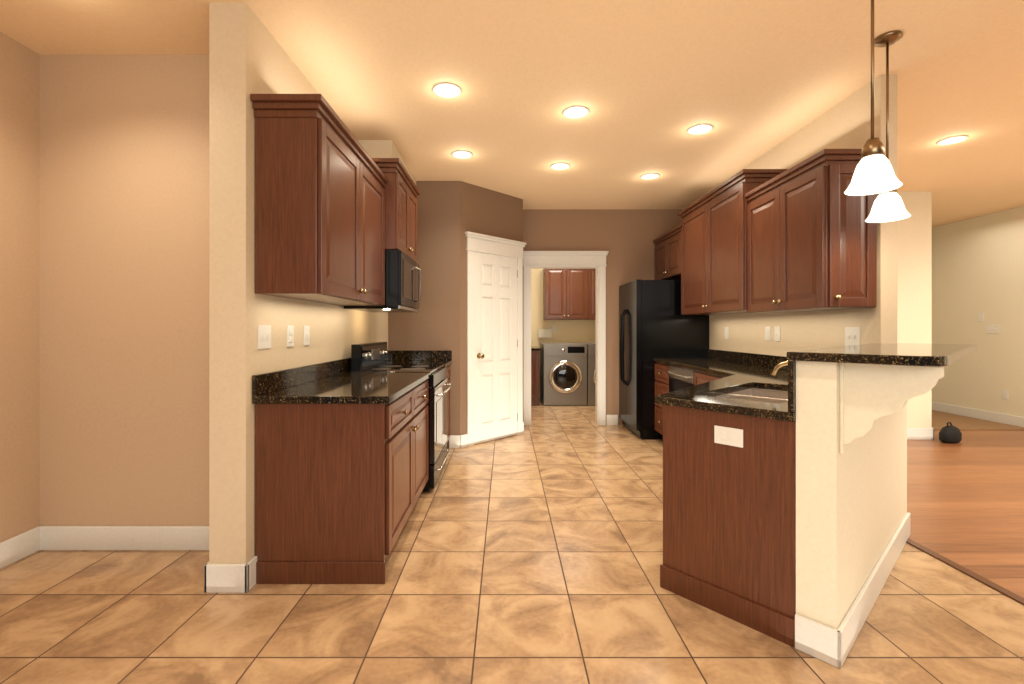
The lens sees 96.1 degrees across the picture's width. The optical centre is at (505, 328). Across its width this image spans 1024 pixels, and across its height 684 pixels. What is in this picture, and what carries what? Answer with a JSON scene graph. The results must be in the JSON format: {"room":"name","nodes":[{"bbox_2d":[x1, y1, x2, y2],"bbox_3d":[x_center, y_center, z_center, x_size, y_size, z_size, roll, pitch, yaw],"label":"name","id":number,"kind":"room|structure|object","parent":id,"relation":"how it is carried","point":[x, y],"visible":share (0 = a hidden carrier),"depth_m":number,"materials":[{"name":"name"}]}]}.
{"room":"kitchen","nodes":[
{"label":"kitchen","id":0,"kind":"room"},
{"bbox_2d":[0,32,39,541],"bbox_3d":[-2.665,-0.150,0.355,0.160,2.740,4.710,0,0,0],"label":"wall","id":1,"kind":"structure","parent":0,"point":[19,65],"depth_m":2.44,"materials":[{"name":"paint"}]},
{"bbox_2d":[0,527,39,568],"bbox_3d":[-2.577,1.155,0.275,0.016,0.130,4.550,0,0,0],"label":"baseboard","id":2,"kind":"structure","parent":1,"relation":"attached to","point":[13,549],"depth_m":2.43,"materials":[{"name":"white wood"}]},
{"bbox_2d":[40,55,208,525],"bbox_3d":[-1.973,-0.150,2.630,1.184,2.740,0.160,0,0,0],"label":"wall","id":3,"kind":"structure","parent":0,"point":[104,290],"depth_m":2.55,"materials":[{"name":"paint"}]},
{"bbox_2d":[38,526,208,549],"bbox_3d":[-1.968,1.155,2.540,1.175,0.130,0.020,0,0,0],"label":"baseboard","id":4,"kind":"structure","parent":3,"relation":"attached to","point":[51,537],"depth_m":2.53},
{"bbox_2d":[209,2,415,563],"bbox_3d":[-1.150,-0.150,3.490,0.460,2.740,2.700,0,0,0],"label":"wall","id":5,"kind":"structure","parent":0,"point":[248,55],"depth_m":2.14,"materials":[{"name":"beige paint"}]},
{"bbox_2d":[204,556,255,592],"bbox_3d":[-1.388,1.155,2.327,0.016,0.130,0.406,0,0,0],"label":"baseboard","id":6,"kind":"structure","parent":5,"relation":"attached to","point":[215,575],"depth_m":2.12,"materials":[{"name":"white wood"}]},
{"bbox_2d":[258,325,270,348],"label":"switch plates","id":7,"kind":"object","parent":5,"relation":"attached to","point":[264,331],"depth_m":2.29,"materials":[{"name":"beige plastic"}]},
{"bbox_2d":[287,326,293,346],"label":"switch plates","id":8,"kind":"object","parent":5,"relation":"attached to","point":[290,329],"depth_m":2.57,"materials":[{"name":"beige plastic"}]},
{"bbox_2d":[304,326,309,345],"label":"switch plates","id":9,"kind":"object","parent":5,"relation":"attached to","point":[306,328],"depth_m":2.78,"materials":[{"name":"beige plastic"}]},
{"bbox_2d":[250,98,385,305],"bbox_3d":[-1.048,-0.625,2.803,0.318,0.910,1.190,0,0,0],"label":"upper cabinet","id":10,"kind":"object","parent":5,"relation":"attached to","point":[335,210],"depth_m":2.21,"materials":[{"name":"brown wood"}]},
{"bbox_2d":[252,350,391,393],"bbox_3d":[-1.197,0.270,3.451,0.020,0.100,2.532,0,0,0],"label":"backsplash","id":11,"kind":"structure","parent":5,"relation":"attached to","point":[275,380],"depth_m":2.62,"materials":[{"name":"black stone"}]},
{"bbox_2d":[374,162,417,262],"bbox_3d":[-1.004,-0.905,3.780,0.408,0.630,0.760,0,0,0],"label":"upper cabinet","id":12,"kind":"object","parent":5,"relation":"attached to","point":[401,194],"depth_m":3.49,"materials":[{"name":"brown wood"}]},
{"bbox_2d":[344,250,420,311],"bbox_3d":[-0.966,-0.367,3.780,0.469,0.435,0.754,0,0,0],"label":"microwave","id":13,"kind":"object","parent":12,"relation":"attached to","point":[402,282],"visible":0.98,"depth_m":3.42,"materials":[{"name":"black metal"}]},
{"bbox_2d":[388,181,522,447],"bbox_3d":[-0.506,-0.150,5.355,1.408,2.740,1.270,0,0,0],"label":"wall","id":14,"kind":"structure","parent":0,"point":[450,214],"depth_m":4.72,"materials":[{"name":"beige paint"}]},
{"bbox_2d":[392,350,451,361],"bbox_3d":[-0.871,0.270,4.707,0.632,0.100,0.020,0,0,0],"label":"backsplash","id":15,"kind":"structure","parent":14,"relation":"attached to","point":[397,355],"depth_m":4.70,"materials":[{"name":"black stone"}]},
{"bbox_2d":[474,251,517,443],"bbox_3d":[-0.109,0.199,5.070,0.499,2.030,0.505,0,0,0],"label":"pantry door","id":16,"kind":"structure","parent":14,"relation":"in","point":[495,348],"depth_m":5.05,"materials":[{"name":"white wood"}]},
{"bbox_2d":[465,231,532,445],"bbox_3d":[-0.095,0.107,5.059,0.664,2.225,0.664,0,0,0],"label":"trim","id":17,"kind":"structure","parent":14,"relation":"attached to","point":[527,261],"depth_m":5.30,"materials":[{"name":"white wood"}]},
{"bbox_2d":[0,398,1023,683],"bbox_3d":[-0.295,1.245,3.150,5.210,0.050,10.300,0,0,0],"label":"floor","id":18,"kind":"structure","parent":0,"point":[532,552],"depth_m":1.99,"materials":[{"name":"beige tile"}]},
{"bbox_2d":[255,380,428,583],"bbox_3d":[-0.888,0.788,2.803,0.637,0.863,1.190,0,0,0],"label":"base cabinet","id":19,"kind":"object","parent":18,"relation":"on","point":[341,464],"depth_m":2.21,"materials":[{"name":"brown wood"}]},
{"bbox_2d":[252,370,430,405],"bbox_3d":[-0.881,0.337,2.792,0.652,0.035,1.213,0,0,0],"label":"countertop","id":20,"kind":"structure","parent":19,"relation":"on","point":[349,388],"depth_m":2.39,"materials":[{"name":"black stone"}]},
{"bbox_2d":[351,342,452,490],"bbox_3d":[-0.806,0.657,3.778,0.675,1.085,0.758,0,0,0],"label":"range","id":21,"kind":"object","parent":18,"relation":"on","point":[369,357],"visible":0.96,"depth_m":3.59,"materials":[{"name":"black metal"}]},
{"bbox_2d":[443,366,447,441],"bbox_3d":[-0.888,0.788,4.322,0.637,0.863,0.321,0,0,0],"label":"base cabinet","id":22,"kind":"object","parent":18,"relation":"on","point":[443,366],"depth_m":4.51,"materials":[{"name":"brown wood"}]},
{"bbox_2d":[448,366,449,439],"bbox_3d":[-0.888,0.788,4.553,0.637,0.863,0.328,0,0,0],"label":"base cabinet","id":23,"kind":"object","parent":18,"relation":"on","point":[448,366],"depth_m":4.62,"materials":[{"name":"brown wood"}]},
{"bbox_2d":[387,362,451,365],"bbox_3d":[-0.881,0.337,4.439,0.652,0.035,0.555,0,0,0],"label":"countertop","id":24,"kind":"structure","parent":23,"relation":"on","point":[445,363],"depth_m":4.39,"materials":[{"name":"black stone"}]},
{"bbox_2d":[531,346,540,405],"bbox_3d":[0.115,0.762,7.695,0.870,0.915,0.850,0,0,0],"label":"laundry cabinet","id":25,"kind":"object","parent":18,"relation":"on","point":[535,350],"visible":0.21,"depth_m":7.28,"materials":[{"name":"brown wood"}]},
{"bbox_2d":[540,343,586,404],"bbox_3d":[0.943,0.725,7.662,0.685,0.970,0.835,0,0,0],"label":"washer","id":26,"kind":"object","parent":18,"relation":"on","point":[563,373],"visible":1,"depth_m":7.30,"materials":[{"name":"grey metal"}]},
{"bbox_2d":[584,343,595,404],"bbox_3d":[1.643,0.725,7.662,0.685,0.970,0.835,0,0,0],"label":"dryer","id":27,"kind":"object","parent":18,"relation":"on","point":[591,373],"visible":0.12,"depth_m":7.30,"materials":[{"name":"grey metal"}]},
{"bbox_2d":[655,362,666,377],"bbox_3d":[1.930,0.788,4.829,0.613,0.864,0.455,0,0,0],"label":"base cabinet","id":28,"kind":"object","parent":18,"relation":"on","point":[660,368],"depth_m":4.85,"materials":[{"name":"brown wood"}]},
{"bbox_2d":[619,280,708,439],"bbox_3d":[1.802,0.338,5.450,0.869,1.765,0.780,0,0,0],"label":"fridge","id":29,"kind":"object","parent":18,"relation":"on","point":[654,323],"visible":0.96,"depth_m":5.06,"materials":[{"name":"black metal"}]},
{"bbox_2d":[667,364,690,377],"bbox_3d":[1.930,0.788,4.266,0.613,0.864,0.670,0,0,0],"label":"dishwasher","id":30,"kind":"object","parent":18,"relation":"on","point":[672,371],"depth_m":4.34,"materials":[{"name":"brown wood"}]},
{"bbox_2d":[691,370,723,377],"bbox_3d":[1.930,0.788,3.645,0.613,0.864,0.691,0,0,0],"label":"base cabinet","id":31,"kind":"object","parent":18,"relation":"on","point":[694,374],"depth_m":3.84,"materials":[{"name":"brown wood"}]},
{"bbox_2d":[655,378,760,431],"bbox_3d":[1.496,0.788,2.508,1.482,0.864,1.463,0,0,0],"label":"base cabinet","id":32,"kind":"object","parent":18,"relation":"on","point":[662,385],"depth_m":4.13,"materials":[{"name":"brown wood"}]},
{"bbox_2d":[659,404,795,647],"bbox_3d":[0.932,0.788,1.977,0.378,0.864,0.418,0,0,0],"label":"base cabinet","id":33,"kind":"object","parent":18,"relation":"on","point":[729,515],"depth_m":1.94,"materials":[{"name":"brown wood"}]},
{"bbox_2d":[654,358,795,421],"bbox_3d":[1.473,0.338,3.406,1.529,0.035,3.300,0,0,0],"label":"countertop","id":34,"kind":"structure","parent":33,"relation":"on","point":[737,376],"depth_m":2.56,"materials":[{"name":"stone"}]},
{"bbox_2d":[714,388,787,403],"bbox_3d":[1.333,0.453,2.367,0.810,0.195,0.417,0,0,-42],"label":"sink","id":35,"kind":"object","parent":34,"relation":"in","point":[767,395],"visible":0.04,"depth_m":2.65,"materials":[{"name":"silver metal"}]},
{"bbox_2d":[771,361,787,375],"bbox_3d":[1.512,0.237,2.267,0.312,0.165,0.190,0,0,0],"label":"faucet","id":36,"kind":"object","parent":34,"relation":"on","point":[778,366],"visible":0.23,"depth_m":2.33,"materials":[{"name":"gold metal"}]},
{"bbox_2d":[0,0,1023,227],"bbox_3d":[2.050,-1.570,3.500,9.900,0.100,11.000,0,0,0],"label":"ceiling","id":37,"kind":"structure","parent":0,"point":[648,84],"depth_m":2.77,"materials":[{"name":"paint"}]},
{"bbox_2d":[432,82,460,97],"bbox_3d":[-0.375,-1.516,2.913,0.178,0.008,0.183,0,0,0],"label":"recessed light","id":38,"kind":"object","parent":37,"relation":"in","point":[447,90],"depth_m":2.92,"materials":[{"name":"beige glass"}]},
{"bbox_2d":[451,150,472,158],"bbox_3d":[-0.381,-1.516,3.988,0.182,0.008,0.183,0,0,0],"label":"recessed light","id":39,"kind":"object","parent":37,"relation":"in","point":[461,154],"depth_m":3.99,"materials":[{"name":"beige"}]},
{"bbox_2d":[550,163,569,169],"bbox_3d":[0.502,-1.516,4.282,0.177,0.008,0.158,0,0,0],"label":"recessed light","id":40,"kind":"object","parent":37,"relation":"in","point":[556,166],"depth_m":4.29,"materials":[{"name":"beige glass"}]},
{"bbox_2d":[563,106,588,118],"bbox_3d":[0.488,-1.516,3.215,0.176,0.008,0.178,0,0,0],"label":"recessed light","id":41,"kind":"object","parent":37,"relation":"in","point":[573,112],"depth_m":3.22,"materials":[{"name":"beige"}]},
{"bbox_2d":[640,173,659,179],"bbox_3d":[1.423,-1.516,4.563,0.177,0.008,0.180,0,0,0],"label":"recessed light","id":42,"kind":"object","parent":37,"relation":"in","point":[648,176],"depth_m":4.57,"materials":[{"name":"beige"}]},
{"bbox_2d":[687,124,712,134],"bbox_3d":[1.470,-1.516,3.489,0.175,0.008,0.175,0,0,0],"label":"recessed light","id":43,"kind":"object","parent":37,"relation":"in","point":[698,129],"depth_m":3.49,"materials":[{"name":"beige glass"}]},
{"bbox_2d":[844,0,902,195],"bbox_3d":[1.490,-1.044,1.870,0.187,0.952,0.187,0,0,0],"label":"pendant light","id":44,"kind":"object","parent":37,"relation":"hanging from","point":[874,173],"visible":1,"depth_m":1.85,"materials":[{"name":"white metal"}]},
{"bbox_2d":[865,30,910,222],"bbox_3d":[1.990,-1.048,2.400,0.187,0.945,0.187,0,0,0],"label":"pendant light","id":45,"kind":"object","parent":37,"relation":"hanging from","point":[888,206],"visible":0.94,"depth_m":2.38,"materials":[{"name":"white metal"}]},
{"bbox_2d":[936,135,967,144],"bbox_3d":[3.578,-1.516,3.682,0.190,0.008,0.175,0,0,0],"label":"recessed light","id":46,"kind":"object","parent":37,"relation":"in","point":[955,139],"depth_m":3.69,"materials":[{"name":"beige glass"}]},
{"bbox_2d":[531,269,595,390],"bbox_3d":[0.945,-0.150,5.995,2.790,2.740,0.010,0,0,0],"label":"wall","id":47,"kind":"structure","parent":0,"point":[576,331],"depth_m":5.98,"materials":[{"name":"paint"}]},
{"bbox_2d":[538,326,556,337],"label":"switch plates","id":48,"kind":"object","parent":47,"relation":"attached to","point":[542,333],"depth_m":8.06,"materials":[{"name":"beige plastic"}]},
{"bbox_2d":[543,269,590,319],"bbox_3d":[1.051,-0.610,7.952,0.782,0.900,0.345,0,0,0],"label":"upper cabinet","id":49,"kind":"object","parent":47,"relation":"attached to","point":[569,294],"depth_m":7.78,"materials":[{"name":"brown wood"}]},
{"bbox_2d":[591,269,595,319],"bbox_3d":[1.726,-0.610,7.952,0.787,0.900,0.345,0,0,0],"label":"upper cabinet","id":50,"kind":"object","parent":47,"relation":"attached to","point":[593,271],"depth_m":7.78,"materials":[{"name":"brown wood"}]},
{"bbox_2d":[523,209,681,424],"bbox_3d":[1.269,-0.150,5.920,2.142,2.740,0.140,0,0,0],"label":"wall","id":51,"kind":"structure","parent":0,"point":[625,238],"depth_m":5.85,"materials":[{"name":"beige paint"}]},
{"bbox_2d":[533,251,608,424],"bbox_3d":[0.743,0.117,5.896,1.105,2.205,0.190,0,0,0],"label":"trim","id":52,"kind":"structure","parent":51,"relation":"attached to","point":[596,260],"depth_m":5.83,"materials":[{"name":"white wood"}]},
{"bbox_2d":[682,75,896,356],"bbox_3d":[2.290,-0.150,4.300,0.100,2.740,3.100,0,0,0],"label":"wall","id":53,"kind":"structure","parent":0,"point":[845,123],"depth_m":3.13,"materials":[{"name":"beige paint"}]},
{"bbox_2d":[653,229,676,279],"bbox_3d":[2.061,-0.847,5.402,0.352,0.495,0.885,0,0,0],"label":"upper cabinet","id":54,"kind":"object","parent":53,"relation":"attached to","point":[666,247],"depth_m":5.41,"materials":[{"name":"brown wood"}]},
{"bbox_2d":[677,201,736,314],"bbox_3d":[2.061,-0.690,4.604,0.352,1.080,0.711,0,0,0],"label":"upper cabinet","id":55,"kind":"object","parent":53,"relation":"attached to","point":[689,230],"depth_m":4.70,"materials":[{"name":"brown wood"}]},
{"bbox_2d":[725,327,728,338],"label":"switch plates","id":56,"kind":"object","parent":53,"relation":"attached to","point":[726,328],"depth_m":4.65,"materials":[{"name":"beige plastic"}]},
{"bbox_2d":[701,169,788,312],"bbox_3d":[2.061,-0.690,3.984,0.352,1.080,0.771,0,0,0],"label":"upper cabinet","id":57,"kind":"object","parent":53,"relation":"attached to","point":[725,213],"depth_m":3.90,"materials":[{"name":"brown wood"}]},
{"bbox_2d":[765,327,780,340],"label":"switch plates","id":58,"kind":"object","parent":53,"relation":"attached to","point":[767,329],"depth_m":3.81,"materials":[{"name":"beige plastic"}]},
{"bbox_2d":[749,153,876,312],"bbox_3d":[2.076,-0.587,3.210,0.322,0.915,0.901,0,0,0],"label":"upper cabinet","id":59,"kind":"object","parent":53,"relation":"attached to","point":[801,236],"depth_m":2.88,"materials":[{"name":"brown wood"}]},
{"bbox_2d":[845,327,859,345],"label":"switch plates","id":60,"kind":"object","parent":53,"relation":"attached to","point":[852,335],"depth_m":2.97,"materials":[{"name":"beige plastic"}]},
{"bbox_2d":[796,361,906,629],"bbox_3d":[1.751,0.671,2.254,1.600,1.098,0.130,0,0,-42],"label":"wall","id":61,"kind":"structure","parent":0,"point":[851,507],"depth_m":1.75,"materials":[{"name":"beige paint"}]},
{"bbox_2d":[708,349,795,411],"bbox_3d":[1.640,0.221,2.279,1.110,0.197,1.046,0,0,0],"label":"backsplash","id":62,"kind":"structure","parent":61,"relation":"attached to","point":[758,359],"depth_m":1.91,"materials":[{"name":"stone"}]},
{"bbox_2d":[795,512,909,668],"bbox_3d":[1.718,1.155,2.195,1.232,0.130,1.091,0,0,0],"label":"baseboard","id":63,"kind":"structure","parent":61,"relation":"attached to","point":[824,643],"depth_m":1.75,"materials":[{"name":"white wood"}]},
{"bbox_2d":[787,343,976,365],"bbox_3d":[1.872,0.103,2.183,1.755,0.033,0.442,0,0,-42],"label":"bar","id":64,"kind":"object","parent":61,"relation":"on","point":[913,354],"visible":1,"depth_m":1.70,"materials":[{"name":"stone"}]},
{"bbox_2d":[840,363,943,453],"bbox_3d":[1.353,0.291,1.623,0.085,0.338,0.275,0,0,-42],"label":"corbel","id":65,"kind":"object","parent":61,"relation":"attached to","point":[870,394],"visible":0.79,"depth_m":1.63,"materials":[{"name":"beige paint"}]},
{"bbox_2d":[897,191,936,427],"bbox_3d":[3.521,-0.150,5.155,2.359,2.740,0.150,0,0,0],"label":"wall","id":66,"kind":"structure","parent":0,"point":[916,237],"depth_m":5.08,"materials":[{"name":"beige paint"}]},
{"bbox_2d":[907,428,933,439],"bbox_3d":[3.540,1.155,5.072,2.351,0.130,0.016,0,0,0],"label":"baseboard","id":67,"kind":"structure","parent":66,"relation":"attached to","point":[912,433],"depth_m":5.06,"materials":[{"name":"white wood"}]},
{"bbox_2d":[907,430,1023,597],"bbox_3d":[4.655,1.245,3.500,4.690,0.050,11.000,0,0,0],"label":"floor","id":68,"kind":"structure","parent":0,"point":[965,501],"depth_m":3.27,"materials":[{"name":"brown wood"}]},
{"bbox_2d":[939,422,961,443],"bbox_3d":[4.800,1.115,4.970,0.276,0.210,0.203,0,0,0],"label":"bag","id":69,"kind":"object","parent":68,"relation":"on","point":[950,434],"visible":1,"depth_m":4.90,"materials":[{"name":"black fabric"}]},
{"bbox_2d":[906,539,1023,604],"bbox_3d":[2.310,1.216,0.330,0.050,0.008,4.660,0,0,0],"label":"transition strip","id":70,"kind":"object","parent":68,"relation":"on","point":[994,586],"depth_m":2.29,"materials":[{"name":"brown wood"}]},
{"bbox_2d":[932,410,1023,429],"bbox_3d":[5.570,1.214,6.225,1.580,0.012,1.350,0,0,0],"label":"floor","id":71,"kind":"structure","parent":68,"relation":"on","point":[940,420],"depth_m":5.88,"materials":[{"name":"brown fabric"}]},
{"bbox_2d":[937,206,1023,416],"bbox_3d":[6.474,-0.150,2.575,0.150,2.740,9.150,0,0,0],"label":"wall","id":72,"kind":"structure","parent":0,"point":[954,279],"depth_m":6.15,"materials":[{"name":"beige paint"}]},
{"bbox_2d":[932,402,1023,426],"bbox_3d":[6.391,1.155,2.500,0.016,0.130,9.000,0,0,0],"label":"baseboard","id":73,"kind":"structure","parent":72,"relation":"attached to","point":[963,411],"depth_m":6.19,"materials":[{"name":"white wood"}]},
{"bbox_2d":[978,313,983,321],"label":"switch plates","id":74,"kind":"object","parent":72,"relation":"attached to","point":[980,315],"depth_m":6.19,"materials":[{"name":"beige plastic"}]},
{"bbox_2d":[986,324,998,333],"label":"switch plates","id":75,"kind":"object","parent":72,"relation":"attached to","point":[994,328],"depth_m":6.03,"materials":[{"name":"beige plastic"}]},
{"bbox_2d":[1001,390,1007,398],"label":"switch plates","id":76,"kind":"object","parent":72,"relation":"attached to","point":[1004,393],"depth_m":5.90,"materials":[{"name":"beige plastic"}]}
]}

